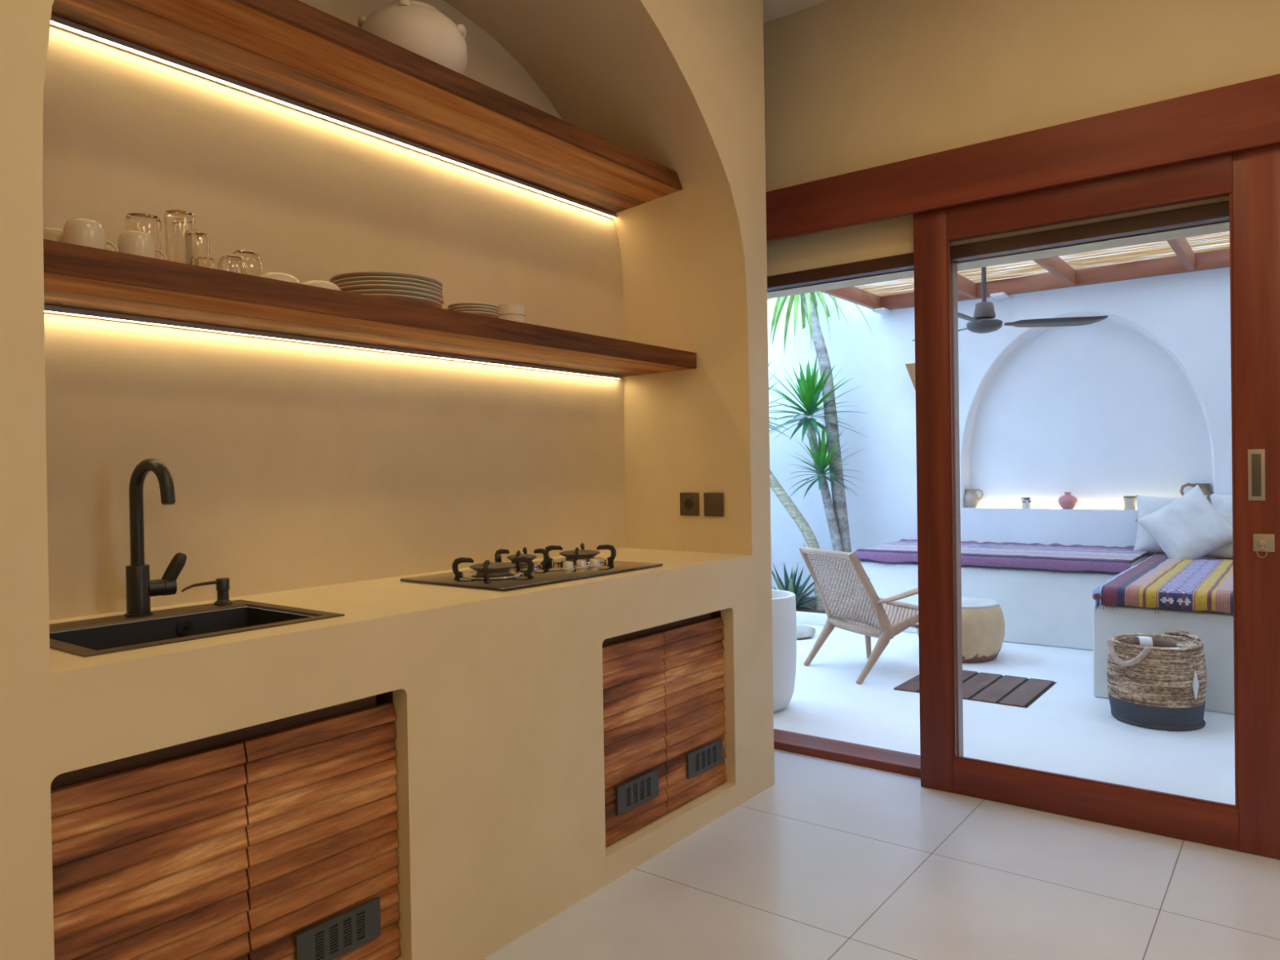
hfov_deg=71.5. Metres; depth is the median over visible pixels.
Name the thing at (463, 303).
plate
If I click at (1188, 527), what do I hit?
throw pillow
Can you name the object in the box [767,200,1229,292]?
roller blind
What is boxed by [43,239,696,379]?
wooden shelf
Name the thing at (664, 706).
base cabinet
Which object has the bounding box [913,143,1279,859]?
door
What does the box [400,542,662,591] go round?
gas hob
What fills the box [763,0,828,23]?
ceiling
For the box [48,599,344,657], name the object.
sink
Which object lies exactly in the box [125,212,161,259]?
drinking glass
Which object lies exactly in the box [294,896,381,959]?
vent grille
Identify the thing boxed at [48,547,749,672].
countertop
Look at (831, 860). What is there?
floor
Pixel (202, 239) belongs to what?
drinking glass
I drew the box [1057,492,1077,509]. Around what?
vase
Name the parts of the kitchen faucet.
spout, lever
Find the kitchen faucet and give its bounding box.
[124,458,186,617]
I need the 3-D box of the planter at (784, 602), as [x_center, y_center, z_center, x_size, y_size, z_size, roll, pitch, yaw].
[0.589,0.875,4.564,0.428,0.579,0.428,-1,1,37]
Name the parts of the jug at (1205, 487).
handle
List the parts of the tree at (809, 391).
crown, crown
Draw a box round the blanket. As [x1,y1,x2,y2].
[1092,553,1233,614]
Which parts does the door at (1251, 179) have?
rail, rail, flush handle, lock plate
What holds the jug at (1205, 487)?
on the wall at (1135, 400)
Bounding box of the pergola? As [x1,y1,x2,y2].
[820,231,1230,314]
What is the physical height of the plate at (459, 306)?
0.018 m
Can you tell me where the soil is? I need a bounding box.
[795,596,842,613]
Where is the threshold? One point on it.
(896, 762)
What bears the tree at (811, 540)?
on the soil
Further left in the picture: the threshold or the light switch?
the light switch
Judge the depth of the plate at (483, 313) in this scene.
2.62 m
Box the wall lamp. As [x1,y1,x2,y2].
[905,363,915,391]
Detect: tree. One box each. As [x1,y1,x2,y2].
[767,287,874,599]
[768,355,869,605]
[768,360,825,610]
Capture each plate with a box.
[329,271,442,287]
[331,275,442,291]
[335,280,442,294]
[338,284,443,298]
[346,288,444,305]
[360,293,442,308]
[447,302,499,309]
[447,305,498,311]
[452,308,499,315]
[462,311,499,318]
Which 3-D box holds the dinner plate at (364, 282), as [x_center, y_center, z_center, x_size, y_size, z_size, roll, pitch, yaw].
[-0.711,-0.519,2.498,0.304,0.022,0.304,-1,1,37]
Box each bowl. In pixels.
[257,271,301,284]
[301,280,341,290]
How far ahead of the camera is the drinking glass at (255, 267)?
2.11 m
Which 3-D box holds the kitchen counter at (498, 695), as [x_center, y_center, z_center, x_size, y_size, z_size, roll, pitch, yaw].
[-0.545,0.753,2.559,0.631,0.900,2.570,-1,1,37]
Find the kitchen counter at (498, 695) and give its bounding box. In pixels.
[0,547,768,959]
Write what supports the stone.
on the floor
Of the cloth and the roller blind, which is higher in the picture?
the roller blind
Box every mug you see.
[43,227,63,242]
[62,217,118,252]
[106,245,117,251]
[117,231,167,260]
[1123,496,1137,509]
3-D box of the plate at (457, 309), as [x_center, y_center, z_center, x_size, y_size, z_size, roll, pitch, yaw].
[-0.502,-0.495,2.680,0.154,0.018,0.154,-1,1,37]
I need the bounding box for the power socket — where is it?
[680,492,699,515]
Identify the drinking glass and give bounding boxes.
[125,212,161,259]
[164,209,195,265]
[195,231,209,267]
[209,257,217,269]
[217,254,247,274]
[231,249,263,275]
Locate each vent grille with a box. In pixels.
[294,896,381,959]
[615,768,658,815]
[686,737,722,778]
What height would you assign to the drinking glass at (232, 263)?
0.054 m
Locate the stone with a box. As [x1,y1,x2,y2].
[796,624,815,639]
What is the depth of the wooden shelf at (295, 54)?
2.43 m
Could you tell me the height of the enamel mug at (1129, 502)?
0.098 m
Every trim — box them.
[795,611,827,626]
[950,262,963,756]
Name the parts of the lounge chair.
post, leg, rail, backrest, rail, leg, post, leg, seat, armrest, rail, seat rail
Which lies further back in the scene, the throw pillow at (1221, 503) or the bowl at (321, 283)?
the throw pillow at (1221, 503)
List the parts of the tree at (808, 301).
crown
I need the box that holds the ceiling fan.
[911,266,1108,341]
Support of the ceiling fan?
hanging from the pergola
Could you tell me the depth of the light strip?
6.95 m
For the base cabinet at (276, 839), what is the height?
0.679 m
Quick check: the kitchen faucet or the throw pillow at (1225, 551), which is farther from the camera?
the throw pillow at (1225, 551)
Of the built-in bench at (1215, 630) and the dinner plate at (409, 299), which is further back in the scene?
the built-in bench at (1215, 630)
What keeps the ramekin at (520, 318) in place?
on the wooden shelf at (81, 281)
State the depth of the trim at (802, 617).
6.95 m
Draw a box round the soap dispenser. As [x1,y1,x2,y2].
[181,577,232,604]
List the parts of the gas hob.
burner, burner, glass plate, knob, burner, knob, knob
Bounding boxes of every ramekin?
[497,303,525,316]
[498,315,525,323]
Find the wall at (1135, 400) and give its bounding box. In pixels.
[767,231,1232,598]
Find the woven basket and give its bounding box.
[1106,630,1206,731]
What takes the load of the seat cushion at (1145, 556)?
on the bench at (1043, 607)
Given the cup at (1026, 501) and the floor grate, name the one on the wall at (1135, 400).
the cup at (1026, 501)
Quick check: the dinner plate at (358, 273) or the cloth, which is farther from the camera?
the cloth
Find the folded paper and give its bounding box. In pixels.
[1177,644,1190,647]
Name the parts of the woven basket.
handle, handle, hem cord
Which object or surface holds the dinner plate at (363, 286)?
on the dinner plate at (440, 300)
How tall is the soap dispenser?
0.064 m
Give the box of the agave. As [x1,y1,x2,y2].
[771,562,817,608]
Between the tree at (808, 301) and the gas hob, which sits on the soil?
the tree at (808, 301)
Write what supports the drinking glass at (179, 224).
on the wooden shelf at (81, 281)
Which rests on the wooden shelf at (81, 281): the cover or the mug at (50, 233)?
the mug at (50, 233)
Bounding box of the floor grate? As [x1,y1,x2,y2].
[893,670,1056,707]
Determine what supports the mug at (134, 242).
on the wooden shelf at (81, 281)
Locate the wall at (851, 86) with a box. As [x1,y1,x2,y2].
[763,0,1279,298]
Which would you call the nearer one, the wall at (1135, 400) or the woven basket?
the woven basket
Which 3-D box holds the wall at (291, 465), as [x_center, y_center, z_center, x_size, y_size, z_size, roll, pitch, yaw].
[-1.354,-0.339,1.687,0.850,3.125,5.000,-1,1,37]
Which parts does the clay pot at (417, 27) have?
lid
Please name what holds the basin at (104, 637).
in the sink at (85, 642)
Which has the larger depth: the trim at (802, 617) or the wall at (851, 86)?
the trim at (802, 617)
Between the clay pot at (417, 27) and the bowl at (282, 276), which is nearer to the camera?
the bowl at (282, 276)
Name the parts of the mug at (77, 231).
handle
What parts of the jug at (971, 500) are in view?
handle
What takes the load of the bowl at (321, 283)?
on the wooden shelf at (81, 281)
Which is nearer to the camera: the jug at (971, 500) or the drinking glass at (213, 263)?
the drinking glass at (213, 263)
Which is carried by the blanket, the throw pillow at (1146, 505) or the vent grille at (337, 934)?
the throw pillow at (1146, 505)
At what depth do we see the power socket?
3.49 m
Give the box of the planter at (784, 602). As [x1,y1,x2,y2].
[771,589,796,711]
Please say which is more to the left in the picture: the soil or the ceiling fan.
the soil
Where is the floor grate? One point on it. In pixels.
(993, 688)
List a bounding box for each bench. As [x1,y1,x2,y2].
[853,560,1117,650]
[1093,604,1234,714]
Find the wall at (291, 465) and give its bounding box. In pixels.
[0,0,774,787]
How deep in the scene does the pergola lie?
6.47 m
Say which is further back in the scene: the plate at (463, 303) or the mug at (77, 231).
the plate at (463, 303)
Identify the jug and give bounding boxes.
[963,488,983,507]
[1179,483,1213,503]
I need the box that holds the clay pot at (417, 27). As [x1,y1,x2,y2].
[357,0,466,74]
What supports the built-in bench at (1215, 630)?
on the floor
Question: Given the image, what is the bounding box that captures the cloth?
[1126,635,1177,647]
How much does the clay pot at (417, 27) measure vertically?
0.242 m
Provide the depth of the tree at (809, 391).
7.36 m
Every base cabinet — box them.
[50,690,400,959]
[602,609,726,846]
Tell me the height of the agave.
0.403 m
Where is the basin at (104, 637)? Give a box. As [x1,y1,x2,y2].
[48,607,312,650]
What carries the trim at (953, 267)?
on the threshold
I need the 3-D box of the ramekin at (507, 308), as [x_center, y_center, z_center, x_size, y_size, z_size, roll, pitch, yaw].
[-0.407,-0.531,2.806,0.088,0.034,0.088,-1,1,37]
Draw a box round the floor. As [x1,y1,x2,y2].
[482,622,1279,959]
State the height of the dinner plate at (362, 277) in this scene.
0.022 m
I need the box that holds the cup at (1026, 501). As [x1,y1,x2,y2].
[1021,497,1031,508]
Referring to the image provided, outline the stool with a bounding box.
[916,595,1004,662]
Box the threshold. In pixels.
[773,728,920,777]
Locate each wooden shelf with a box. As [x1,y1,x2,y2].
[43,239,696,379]
[50,0,682,218]
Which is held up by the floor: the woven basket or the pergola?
the woven basket
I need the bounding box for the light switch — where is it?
[703,492,724,516]
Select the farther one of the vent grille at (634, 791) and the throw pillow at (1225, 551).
the throw pillow at (1225, 551)
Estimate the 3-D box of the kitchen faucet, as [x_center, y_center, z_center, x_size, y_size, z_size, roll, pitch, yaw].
[-1.104,0.131,2.064,0.168,0.363,0.132,-1,1,37]
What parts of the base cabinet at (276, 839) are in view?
door, door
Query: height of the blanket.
0.133 m
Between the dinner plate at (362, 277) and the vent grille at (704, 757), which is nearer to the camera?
the dinner plate at (362, 277)
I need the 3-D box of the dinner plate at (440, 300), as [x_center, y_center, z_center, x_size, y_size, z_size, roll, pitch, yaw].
[-0.707,-0.495,2.499,0.304,0.022,0.304,-1,1,37]
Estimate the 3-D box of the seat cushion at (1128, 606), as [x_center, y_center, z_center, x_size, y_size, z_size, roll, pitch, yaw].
[3.644,0.586,5.058,1.475,0.084,2.180,-1,1,37]
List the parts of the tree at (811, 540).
crown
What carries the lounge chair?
on the floor
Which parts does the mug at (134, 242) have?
handle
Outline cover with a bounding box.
[765,73,1279,242]
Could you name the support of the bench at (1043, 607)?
on the floor
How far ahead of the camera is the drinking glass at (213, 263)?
2.10 m
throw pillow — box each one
[1133,494,1207,553]
[1135,484,1232,559]
[1202,511,1232,559]
[1208,493,1232,513]
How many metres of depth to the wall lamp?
7.35 m
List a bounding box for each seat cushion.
[861,553,1151,573]
[1128,605,1217,612]
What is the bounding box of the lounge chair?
[799,545,918,684]
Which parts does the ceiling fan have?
blade, rod, blade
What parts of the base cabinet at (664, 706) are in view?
door, door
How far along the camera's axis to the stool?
5.46 m

